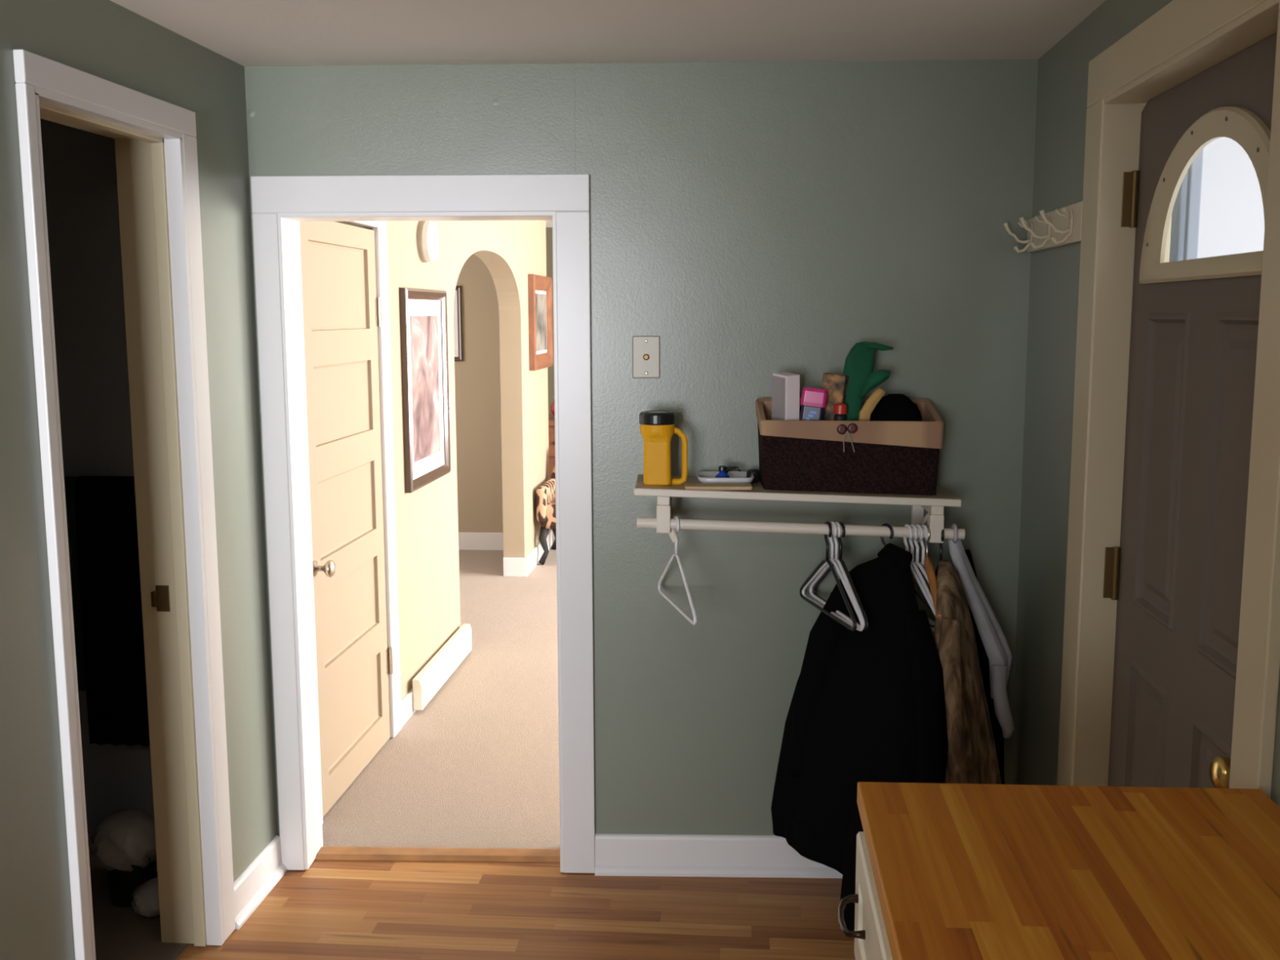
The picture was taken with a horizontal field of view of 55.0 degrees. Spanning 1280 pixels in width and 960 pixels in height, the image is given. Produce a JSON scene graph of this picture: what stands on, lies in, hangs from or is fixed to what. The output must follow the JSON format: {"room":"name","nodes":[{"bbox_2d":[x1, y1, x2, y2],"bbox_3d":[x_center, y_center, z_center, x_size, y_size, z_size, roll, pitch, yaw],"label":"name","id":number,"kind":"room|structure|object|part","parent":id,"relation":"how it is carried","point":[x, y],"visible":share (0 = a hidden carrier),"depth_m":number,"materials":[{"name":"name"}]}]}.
{"room":"entryway mudroom","nodes":[
{"label":"entryway mudroom","id":0,"kind":"room"},
{"bbox_2d":[40,118,154,833],"bbox_3d":[-2.193,0.170,2.526,1.704,2.400,2.530,0,8,5],"label":"wall","id":1,"kind":"structure","parent":0,"point":[79,166],"depth_m":3.60,"materials":[{"name":"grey paint"}]},
{"bbox_2d":[63,475,85,691],"bbox_3d":[-1.664,0.305,3.627,0.055,0.636,0.073,0,8,5],"label":"bath towel","id":2,"kind":"object","parent":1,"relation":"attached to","point":[69,482],"visible":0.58,"depth_m":3.59,"materials":[{"name":"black fabric"}]},
{"bbox_2d":[87,833,157,871],"bbox_3d":[-2.065,1.147,3.840,1.654,0.112,0.015,0,8,5],"label":"baseboard","id":3,"kind":"structure","parent":1,"relation":"attached to","point":[92,860],"depth_m":3.80,"materials":[{"name":"beige paint"}]},
{"bbox_2d":[0,0,550,959],"bbox_3d":[-1.075,-0.167,5.002,0.140,2.400,7.940,0,8,5],"label":"wall","id":4,"kind":"structure","parent":0,"point":[104,39],"depth_m":3.37,"materials":[{"name":"green paint"}]},
{"bbox_2d":[13,48,235,959],"bbox_3d":[-1.249,0.206,2.921,0.172,2.211,0.760,0,8,5],"label":"door frame","id":5,"kind":"structure","parent":4,"relation":"in","point":[155,140],"depth_m":3.14,"materials":[{"name":"white wood"}]},
{"bbox_3d":[-1.205,0.287,2.560,0.022,2.148,0.034,0,8,5],"label":"casing","id":6,"kind":"part","parent":5,"relation":"part of","materials":[{"name":"white wood"}]},
{"bbox_3d":[-1.177,-0.857,2.771,0.022,0.063,0.760,0,8,5],"label":"head casing","id":7,"kind":"part","parent":5,"relation":"part of","materials":[{"name":"white wood"}]},
{"bbox_3d":[-1.254,0.311,3.217,0.043,0.070,0.016,0,8,5],"label":"strike plate","id":8,"kind":"part","parent":5,"relation":"part of","materials":[{"name":"gold metal"}]},
{"bbox_3d":[-1.145,0.193,3.254,0.022,2.148,0.080,0,8,5],"label":"casing","id":9,"kind":"part","parent":5,"relation":"part of","materials":[{"name":"white wood"}]},
{"bbox_2d":[233,835,287,928],"bbox_3d":[-1.119,1.174,3.610,0.030,0.115,0.365,0,8,5],"label":"baseboard","id":10,"kind":"structure","parent":4,"relation":"attached to","point":[255,883],"depth_m":3.60,"materials":[{"name":"white wood"}]},
{"bbox_2d":[298,221,401,823],"bbox_3d":[-1.027,0.034,4.425,0.102,2.144,1.035,0,8,5],"label":"door","id":11,"kind":"structure","parent":4,"relation":"in","point":[344,270],"depth_m":4.46,"materials":[{"name":"beige paint"}]},
{"bbox_3d":[-1.083,0.157,3.961,0.026,2.024,0.076,0,8,5],"label":"casing","id":12,"kind":"part","parent":11,"relation":"part of","materials":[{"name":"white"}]},
{"bbox_3d":[-1.043,0.292,4.064,0.067,0.058,0.058,0,8,5],"label":"knob","id":13,"kind":"part","parent":11,"relation":"part of","materials":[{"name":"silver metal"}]},
{"bbox_3d":[-1.045,-0.970,4.291,0.026,0.120,1.035,0,8,5],"label":"head casing","id":14,"kind":"part","parent":11,"relation":"part of","materials":[{"name":"white wood"}]},
{"bbox_3d":[-1.003,0.031,4.889,0.026,2.024,0.115,0,8,5],"label":"casing","id":15,"kind":"part","parent":11,"relation":"part of","materials":[{"name":"white wood"}]},
{"bbox_2d":[400,688,415,727],"bbox_3d":[-0.949,0.905,5.653,0.018,0.100,1.180,0,8,5],"label":"baseboard","id":16,"kind":"structure","parent":4,"relation":"attached to","point":[406,702],"depth_m":5.19,"materials":[{"name":"white wood"}]},
{"bbox_2d":[399,287,450,493],"bbox_3d":[-0.946,-0.415,5.469,0.032,0.855,0.690,0,8,5],"label":"framed picture","id":17,"kind":"object","parent":4,"relation":"attached to","point":[423,312],"visible":1,"depth_m":5.43,"materials":[{"name":"brown wood"}]},
{"bbox_2d":[409,315,440,462],"bbox_3d":[-0.950,-0.415,5.469,0.002,0.624,0.459,0,8,5],"label":"print","id":18,"kind":"object","parent":17,"relation":"attached to","point":[424,369],"depth_m":5.45},
{"bbox_2d":[417,221,439,262],"bbox_3d":[-0.931,-1.053,5.427,0.060,0.184,0.184,0,8,5],"label":"smoke detector","id":19,"kind":"object","parent":4,"relation":"attached to","point":[428,242],"visible":0.96,"depth_m":5.37,"materials":[{"name":"beige plastic"}]},
{"bbox_2d":[412,623,471,710],"bbox_3d":[-0.910,0.856,5.737,0.044,0.135,0.965,0,8,5],"label":"air vent","id":20,"kind":"object","parent":4,"relation":"in","point":[435,673],"visible":1,"depth_m":5.61,"materials":[{"name":"beige paint"}]},
{"bbox_2d":[448,395,451,420],"bbox_3d":[-0.917,-0.340,5.907,0.018,0.120,0.075,0,8,5],"label":"light switch","id":21,"kind":"object","parent":4,"relation":"attached to","point":[450,407],"visible":0.27,"depth_m":5.92,"materials":[{"name":"white"}]},
{"bbox_2d":[502,529,552,576],"bbox_3d":[-0.770,0.500,8.551,0.158,0.125,1.058,0,8,5],"label":"baseboard","id":22,"kind":"structure","parent":4,"relation":"attached to","point":[513,566],"depth_m":8.04,"materials":[{"name":"white wood"}]},
{"bbox_2d":[528,274,553,370],"bbox_3d":[-0.679,-1.086,8.470,0.045,0.630,0.760,0,8,5],"label":"framed picture","id":23,"kind":"object","parent":4,"relation":"attached to","point":[540,287],"visible":1,"depth_m":8.42,"materials":[{"name":"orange wood"}]},
{"bbox_2d":[535,293,546,351],"bbox_3d":[-0.686,-1.086,8.470,0.002,0.390,0.520,0,8,5],"label":"print","id":24,"kind":"object","parent":23,"relation":"attached to","point":[540,298],"depth_m":8.51},
{"bbox_2d":[89,528,855,959],"bbox_3d":[0.143,1.207,4.050,6.620,0.084,12.700,0,8,5],"label":"floor","id":25,"kind":"structure","parent":0,"point":[329,909],"depth_m":3.71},
{"bbox_2d":[89,809,156,907],"bbox_3d":[-1.492,1.100,3.598,0.222,0.258,0.221,0,8,5],"label":"stuffed toy","id":26,"kind":"object","parent":25,"relation":"on","point":[123,842],"visible":0.89,"depth_m":3.54,"materials":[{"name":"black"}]},
{"bbox_2d":[131,876,159,917],"bbox_3d":[-1.378,1.189,3.517,0.133,0.089,0.175,0,8,5],"label":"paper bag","id":27,"kind":"object","parent":25,"relation":"on","point":[145,902],"visible":0.41,"depth_m":3.46,"materials":[{"name":"grey paper"}]},
{"bbox_2d":[536,466,555,564],"bbox_3d":[-0.397,0.168,8.626,0.560,0.759,0.683,0,8,5],"label":"armchair","id":28,"kind":"object","parent":25,"relation":"on","point":[546,492],"visible":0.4,"depth_m":8.36,"materials":[{"name":"fabric"}]},
{"bbox_3d":[-0.657,0.440,8.406,0.098,0.281,0.061,-7,10,-42],"label":"leg","id":29,"kind":"part","parent":28,"relation":"part of","materials":[{"name":"black"}]},
{"bbox_3d":[-0.646,0.134,8.591,0.070,0.240,0.580,0,8,5],"label":"armrest","id":30,"kind":"part","parent":28,"relation":"part of","materials":[{"name":"fabric"}]},
{"bbox_3d":[-0.404,0.216,8.612,0.520,0.170,0.600,0,8,5],"label":"seat","id":31,"kind":"part","parent":28,"relation":"part of","materials":[{"name":"fabric"}]},
{"bbox_3d":[-0.384,-0.043,8.852,0.505,0.400,0.178,0,8,5],"label":"backrest","id":32,"kind":"part","parent":28,"relation":"part of","materials":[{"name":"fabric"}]},
{"bbox_3d":[-0.610,0.372,8.911,0.061,0.281,0.098,-3,8,-22],"label":"leg","id":33,"kind":"part","parent":28,"relation":"part of","materials":[{"name":"black wood"}]},
{"bbox_2d":[548,413,555,478],"bbox_3d":[-0.364,-0.064,9.884,1.060,0.876,0.666,0,8,5],"label":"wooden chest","id":34,"kind":"object","parent":25,"relation":"on","point":[551,417],"visible":0.02,"depth_m":9.58,"materials":[{"name":"red wood"}]},
{"bbox_3d":[-0.390,-0.290,9.555,0.920,0.220,0.020,0,8,5],"label":"drawer","id":35,"kind":"part","parent":34,"relation":"part of","materials":[{"name":"red wood"}]},
{"bbox_3d":[-0.389,-0.052,9.587,0.920,0.220,0.020,0,8,5],"label":"drawer","id":36,"kind":"part","parent":34,"relation":"part of","materials":[{"name":"red wood"}]},
{"bbox_2d":[550,401,554,415],"bbox_3d":[-0.625,-0.598,9.716,0.170,0.212,0.136,0,8,5],"label":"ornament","id":37,"kind":"object","parent":34,"relation":"on","point":[552,408],"visible":0.09,"depth_m":9.69,"materials":[{"name":"red"}]},
{"bbox_2d":[837,831,893,959],"bbox_3d":[0.501,1.155,0.598,0.647,0.948,2.718,0,8,5],"label":"base cabinet","id":38,"kind":"object","parent":25,"relation":"on","point":[871,942],"visible":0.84,"depth_m":1.78,"materials":[{"name":"beige paint"}]},
{"bbox_3d":[0.309,0.644,1.813,0.034,0.018,0.124,0,8,5],"label":"handle","id":39,"kind":"part","parent":38,"relation":"part of","materials":[{"name":"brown metal"}]},
{"bbox_2d":[857,782,1279,959],"bbox_3d":[0.521,0.666,0.530,0.605,0.036,2.758,0,8,5],"label":"countertop","id":40,"kind":"structure","parent":38,"relation":"on","point":[961,871],"depth_m":1.59,"materials":[{"name":"brown wood"}]},
{"bbox_2d":[454,253,502,533],"bbox_3d":[-1.779,-0.693,8.911,1.934,2.400,0.120,0,8,5],"label":"wall","id":41,"kind":"structure","parent":0,"point":[477,376],"depth_m":8.82,"materials":[{"name":"beige paint"}]},
{"bbox_2d":[453,285,462,360],"bbox_3d":[-1.569,-1.113,8.764,0.610,0.530,0.020,0,8,5],"label":"framed picture","id":42,"kind":"object","parent":41,"relation":"attached to","point":[457,309],"visible":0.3,"depth_m":8.74,"materials":[{"name":"brown wood"}]},
{"bbox_2d":[457,532,503,550],"bbox_3d":[-1.782,0.441,8.994,1.934,0.130,0.020,0,8,5],"label":"baseboard","id":43,"kind":"structure","parent":41,"relation":"attached to","point":[467,540],"depth_m":8.93,"materials":[{"name":"white wood"}]},
{"bbox_2d":[546,227,554,413],"bbox_3d":[0.665,-0.862,10.106,6.600,2.400,0.100,0,8,5],"label":"wall","id":44,"kind":"structure","parent":0,"point":[548,230],"depth_m":10.08,"materials":[{"name":"brown"}]},
{"bbox_2d":[110,0,1106,227],"bbox_3d":[0.136,-1.259,3.717,6.620,0.100,12.700,0,8,5],"label":"ceiling","id":45,"kind":"structure","parent":0,"point":[246,33],"depth_m":3.05,"materials":[{"name":"white paint"}]},
{"bbox_2d":[244,59,1038,836],"bbox_3d":[-0.031,0.007,3.688,2.320,2.400,0.131,0,8,2],"label":"wall","id":46,"kind":"structure","parent":0,"point":[759,220],"depth_m":3.53,"materials":[{"name":"green paint"}]},
{"bbox_2d":[250,173,595,873],"bbox_3d":[-0.623,0.157,3.724,0.970,2.091,0.170,0,8,2],"label":"door frame","id":47,"kind":"structure","parent":46,"relation":"in","point":[278,202],"depth_m":3.62,"materials":[{"name":"white wood"}]},
{"bbox_3d":[-1.074,0.218,3.671,0.073,1.987,0.022,0,8,2],"label":"casing","id":48,"kind":"part","parent":47,"relation":"part of","materials":[{"name":"white wood"}]},
{"bbox_3d":[-0.628,-0.818,3.518,0.970,0.104,0.022,0,8,2],"label":"head casing","id":49,"kind":"part","parent":47,"relation":"part of","materials":[{"name":"white wood"}]},
{"bbox_3d":[-0.189,0.218,3.645,0.097,1.987,0.022,0,8,2],"label":"casing","id":50,"kind":"part","parent":47,"relation":"part of","materials":[{"name":"white wood"}]},
{"bbox_2d":[315,846,559,862],"bbox_3d":[-0.631,1.184,3.900,0.778,0.013,0.090,0,8,2],"label":"door threshold","id":51,"kind":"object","parent":46,"relation":"attached to","point":[325,853],"depth_m":3.88,"materials":[{"name":"brown wood"}]},
{"bbox_2d":[632,335,659,377],"bbox_3d":[0.018,-0.356,3.563,0.080,0.122,0.016,0,8,2],"label":"outlet plate","id":52,"kind":"object","parent":46,"relation":"attached to","point":[646,348],"visible":1,"depth_m":3.56,"materials":[{"name":"beige plastic"}]},
{"bbox_2d":[643,354,648,359],"bbox_3d":[0.018,-0.355,3.561,0.018,0.018,0.010,0,8,2],"label":"socket","id":53,"kind":"object","parent":52,"relation":"attached to","point":[646,357],"depth_m":3.56,"materials":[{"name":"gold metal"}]},
{"bbox_2d":[595,833,842,878],"bbox_3d":[0.486,1.147,3.746,1.248,0.122,0.030,0,8,2],"label":"baseboard","id":54,"kind":"structure","parent":46,"relation":"attached to","point":[615,854],"depth_m":3.75,"materials":[{"name":"white wood"}]},
{"bbox_2d":[634,474,964,542],"bbox_3d":[0.437,0.102,3.474,0.898,0.199,0.288,0,8,2],"label":"wall shelf","id":55,"kind":"object","parent":46,"relation":"attached to","point":[934,505],"visible":0.8,"depth_m":3.34,"materials":[{"name":"beige paint"}]},
{"bbox_2d":[639,410,688,485],"bbox_3d":[0.057,-0.089,3.421,0.121,0.205,0.100,-5,9,-30],"label":"lantern","id":56,"kind":"object","parent":55,"relation":"on","point":[657,428],"visible":1,"depth_m":3.38,"materials":[{"name":"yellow plastic"}]},
{"bbox_3d":[0.107,-0.067,3.417,0.051,0.163,0.017,0,8,2],"label":"handle","id":57,"kind":"part","parent":56,"relation":"part of","materials":[{"name":"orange plastic"}]},
{"bbox_2d":[657,515,697,625],"bbox_3d":[0.100,0.227,3.382,0.011,0.260,0.421,-2,8,-12],"label":"clothes hanger","id":58,"kind":"object","parent":55,"relation":"hanging from","point":[676,554],"visible":0.99,"depth_m":3.35,"materials":[{"name":"white plastic"}]},
{"bbox_2d":[684,483,752,489],"bbox_3d":[0.215,0.018,3.374,0.184,0.010,0.068,0,8,2],"label":"notebook","id":59,"kind":"object","parent":55,"relation":"on","point":[687,486],"visible":1,"depth_m":3.35,"materials":[{"name":"beige paper"}]},
{"bbox_2d":[696,471,754,483],"bbox_3d":[0.241,-0.003,3.487,0.164,0.024,0.149,0,8,5],"label":"tray","id":60,"kind":"object","parent":59,"relation":"on","point":[705,477],"visible":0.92,"depth_m":3.43,"materials":[{"name":"white ceramic"}]},
{"bbox_2d":[715,465,729,477],"bbox_3d":[0.233,-0.018,3.475,0.042,0.044,0.042,0,8,5],"label":"bottle","id":61,"kind":"object","parent":60,"relation":"in","point":[722,468],"visible":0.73,"depth_m":3.46,"materials":[{"name":"blue plastic"}]},
{"bbox_2d":[725,466,741,473],"bbox_3d":[0.261,-0.023,3.514,0.056,0.035,0.017,1,8,12],"label":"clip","id":62,"kind":"object","parent":60,"relation":"in","point":[732,468],"visible":0.71,"depth_m":3.51,"materials":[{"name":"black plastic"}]},
{"bbox_2d":[746,469,759,482],"bbox_3d":[0.324,-0.012,3.523,0.040,0.037,0.040,0,8,5],"label":"lid","id":63,"kind":"object","parent":55,"relation":"on","point":[756,473],"visible":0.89,"depth_m":3.51,"materials":[{"name":"black plastic"}]},
{"bbox_3d":[0.436,0.132,3.359,0.891,0.059,0.029,0,8,2],"label":"hanging rod","id":64,"kind":"part","parent":55,"relation":"part of","materials":[{"name":"beige paint"}]},
{"bbox_2d":[799,520,857,631],"bbox_3d":[0.513,0.241,3.371,0.010,0.260,0.421,-2,8,-12],"label":"clothes hanger","id":65,"kind":"object","parent":55,"relation":"hanging from","point":[853,628],"visible":0.98,"depth_m":3.34,"materials":[{"name":"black plastic"}]},
{"bbox_2d":[801,521,864,631],"bbox_3d":[0.526,0.241,3.371,0.010,0.260,0.421,-2,8,-14],"label":"clothes hanger","id":66,"kind":"object","parent":55,"relation":"hanging from","point":[833,523],"visible":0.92,"depth_m":3.34,"materials":[{"name":"white plastic"}]},
{"bbox_2d":[808,521,865,627],"bbox_3d":[0.538,0.238,3.370,0.010,0.252,0.421,-2,8,-11],"label":"clothes hanger","id":67,"kind":"object","parent":55,"relation":"hanging from","point":[863,623],"visible":0.89,"depth_m":3.34,"materials":[{"name":"white plastic"}]},
{"bbox_2d":[813,521,869,630],"bbox_3d":[0.549,0.240,3.370,0.010,0.255,0.421,-2,8,-11],"label":"clothes hanger","id":68,"kind":"object","parent":55,"relation":"hanging from","point":[867,623],"visible":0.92,"depth_m":3.33,"materials":[{"name":"black plastic"}]},
{"bbox_2d":[755,398,943,495],"bbox_3d":[0.578,-0.095,3.441,0.499,0.254,0.222,0,8,2],"label":"wicker basket","id":69,"kind":"object","parent":55,"relation":"on","point":[876,457],"visible":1,"depth_m":3.35,"materials":[{"name":"brown wicker"}]},
{"bbox_2d":[771,372,799,420],"bbox_3d":[0.403,-0.149,3.409,0.061,0.298,0.090,-4,9,-26],"label":"box","id":70,"kind":"object","parent":69,"relation":"in","point":[785,385],"visible":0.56,"depth_m":3.37,"materials":[{"name":"white cardboard"}]},
{"bbox_3d":[0.382,-0.158,3.398,0.016,0.259,0.082,-4,9,-26],"label":"panel","id":71,"kind":"part","parent":70,"relation":"part of","materials":[{"name":"grey cardboard"}]},
{"bbox_2d":[799,386,827,420],"bbox_3d":[0.467,-0.127,3.390,0.095,0.258,0.045,0,8,5],"label":"pack","id":72,"kind":"object","parent":69,"relation":"in","point":[813,400],"visible":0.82,"depth_m":3.36,"materials":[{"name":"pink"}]},
{"bbox_2d":[821,372,848,420],"bbox_3d":[0.528,-0.149,3.417,0.103,0.295,0.074,4,9,25],"label":"box","id":73,"kind":"object","parent":69,"relation":"in","point":[836,384],"visible":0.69,"depth_m":3.39,"materials":[{"name":"brown cardboard"}]},
{"bbox_2d":[843,341,893,421],"bbox_3d":[0.633,-0.224,3.429,0.138,0.322,0.093,0,8,5],"label":"glove","id":74,"kind":"object","parent":69,"relation":"in","point":[859,365],"visible":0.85,"depth_m":3.40,"materials":[{"name":"fabric"}]},
{"bbox_3d":[0.617,-0.225,3.436,0.117,0.322,0.065,-4,9,-27],"label":"crown","id":75,"kind":"part","parent":74,"relation":"part of","materials":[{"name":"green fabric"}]},
{"bbox_2d":[858,387,885,421],"bbox_3d":[0.638,-0.185,3.387,0.078,0.137,0.018,-1,8,-4],"label":"leather strap","id":76,"kind":"object","parent":69,"relation":"in","point":[864,415],"visible":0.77,"depth_m":3.38,"materials":[{"name":"brown"}]},
{"bbox_2d":[870,393,922,421],"bbox_3d":[0.715,-0.139,3.443,0.163,0.203,0.136,0,8,5],"label":"hat","id":77,"kind":"object","parent":69,"relation":"in","point":[891,406],"visible":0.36,"depth_m":3.40,"materials":[{"name":"black fabric"}]},
{"bbox_2d":[829,523,934,627],"bbox_3d":[0.672,0.246,3.367,0.010,0.260,0.421,-6,10,-36],"label":"clothes hanger","id":78,"kind":"object","parent":55,"relation":"hanging from","point":[889,526],"visible":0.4,"depth_m":3.33,"materials":[{"name":"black plastic"}]},
{"bbox_2d":[770,542,948,931],"bbox_3d":[0.603,0.680,3.322,0.254,1.003,0.639,-4,9,-27],"label":"coat","id":79,"kind":"object","parent":78,"relation":"hanging from","point":[868,705],"visible":0.69,"depth_m":3.27,"materials":[{"name":"black fabric"}]},
{"bbox_3d":[0.641,0.993,3.173,0.103,0.421,0.275,-6,10,-38],"label":"panel","id":80,"kind":"part","parent":79,"relation":"part of","materials":[{"name":"black fabric"}]},
{"bbox_2d":[903,524,935,632],"bbox_3d":[0.730,0.248,3.366,0.010,0.260,0.421,-2,8,-14],"label":"clothes hanger","id":81,"kind":"object","parent":55,"relation":"hanging from","point":[908,526],"visible":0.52,"depth_m":3.30,"materials":[{"name":"white plastic"}]},
{"bbox_2d":[908,524,934,628],"bbox_3d":[0.744,0.249,3.366,0.010,0.260,0.421,-2,8,-12],"label":"clothes hanger","id":82,"kind":"object","parent":55,"relation":"hanging from","point":[913,526],"visible":0.47,"depth_m":3.33,"materials":[{"name":"white plastic"}]},
{"bbox_2d":[911,524,934,625],"bbox_3d":[0.758,0.249,3.365,0.010,0.260,0.421,-2,8,-15],"label":"clothes hanger","id":83,"kind":"object","parent":55,"relation":"hanging from","point":[919,526],"visible":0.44,"depth_m":3.34,"materials":[{"name":"white plastic"}]},
{"bbox_2d":[913,524,934,622],"bbox_3d":[0.774,0.250,3.365,0.010,0.260,0.421,-2,8,-11],"label":"clothes hanger","id":84,"kind":"object","parent":55,"relation":"hanging from","point":[925,526],"visible":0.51,"depth_m":3.35,"materials":[{"name":"white plastic"}]},
{"bbox_2d":[912,524,941,618],"bbox_3d":[0.783,0.228,3.362,0.022,0.216,0.409,0,8,3],"label":"clothes hanger","id":85,"kind":"object","parent":55,"relation":"hanging from","point":[927,563],"visible":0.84,"depth_m":3.30,"materials":[{"name":"orange wood"}]},
{"bbox_2d":[933,560,1001,784],"bbox_3d":[0.867,0.607,3.225,0.198,0.741,0.317,2,8,14],"label":"coat","id":86,"kind":"object","parent":85,"relation":"hanging from","point":[971,757],"visible":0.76,"depth_m":3.18,"materials":[{"name":"brown fur"}]},
{"bbox_2d":[928,528,944,593],"bbox_3d":[0.822,0.252,3.364,0.010,0.260,0.421,1,8,6],"label":"clothes hanger","id":87,"kind":"object","parent":55,"relation":"hanging from","point":[942,531],"visible":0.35,"depth_m":3.35,"materials":[{"name":"black plastic"}]},
{"bbox_2d":[952,549,1004,784],"bbox_3d":[0.974,0.566,3.548,0.188,0.736,0.070,-1,8,-7],"label":"jacket","id":88,"kind":"object","parent":87,"relation":"hanging from","point":[983,657],"visible":0.21,"depth_m":3.53,"materials":[{"name":"black fabric"}]},
{"bbox_2d":[947,523,1014,738],"bbox_3d":[0.939,0.411,3.395,0.194,0.595,0.118,0,8,5],"label":"garment","id":89,"kind":"object","parent":55,"relation":"hanging from","point":[995,643],"visible":0.98,"depth_m":3.37,"materials":[{"name":"grey fabric"}]},
{"bbox_2d":[1009,0,1279,807],"bbox_3d":[0.928,0.419,0.615,0.140,2.400,6.260,0,8,5],"label":"wall","id":90,"kind":"structure","parent":0,"point":[1063,69],"depth_m":3.25,"materials":[{"name":"green paint"}]},
{"bbox_2d":[1003,200,1082,253],"bbox_3d":[1.035,-0.648,3.183,0.098,0.098,0.565,0,8,5],"label":"coat rack","id":91,"kind":"object","parent":90,"relation":"attached to","point":[1062,226],"visible":0.98,"depth_m":3.14,"materials":[{"name":"white wood"}]},
{"bbox_2d":[1057,0,1279,799],"bbox_3d":[1.072,0.236,2.419,0.162,2.272,1.153,0,8,5],"label":"door","id":92,"kind":"structure","parent":90,"relation":"in","point":[1171,661],"depth_m":2.48,"materials":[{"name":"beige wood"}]},
{"bbox_3d":[1.046,0.219,2.937,0.022,2.167,0.130,0,8,5],"label":"casing","id":93,"kind":"part","parent":92,"relation":"part of","materials":[{"name":"beige wood"}]},
{"bbox_3d":[0.999,-0.838,2.280,0.022,0.105,1.153,0,8,5],"label":"head casing","id":94,"kind":"part","parent":92,"relation":"part of","materials":[{"name":"beige wood"}]},
{"bbox_3d":[1.065,-0.533,2.299,0.019,0.310,0.750,0,8,5],"label":"fanlight frame","id":95,"kind":"part","parent":92,"relation":"part of","materials":[{"name":"beige wood"}]},
{"bbox_3d":[1.006,0.498,2.082,0.075,0.066,0.066,0,8,5],"label":"knob","id":96,"kind":"part","parent":92,"relation":"part of","materials":[{"name":"gold metal"}]},
{"bbox_3d":[0.958,0.357,1.916,0.022,2.167,0.108,0,8,5],"label":"casing","id":97,"kind":"part","parent":92,"relation":"part of","materials":[{"name":"beige wood"}]},
{"bbox_2d":[1197,137,1264,258],"bbox_3d":[2.347,-0.083,3.551,2.165,2.600,0.033,0,8,5],"label":"sky","id":98,"kind":"structure","parent":0,"point":[1232,219],"depth_m":3.50,"materials":[{"name":"white"}]},
{"label":"outside","id":99,"kind":"structure","parent":0,"visible":0},
{"bbox_2d":[1168,149,1203,262],"bbox_3d":[1.452,-0.045,3.439,0.050,2.560,0.330,0,8,5],"label":"porch post","id":100,"kind":"object","parent":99,"point":[1185,215],"visible":0.02,"depth_m":3.20,"materials":[{"name":"grey paint"}]}
]}

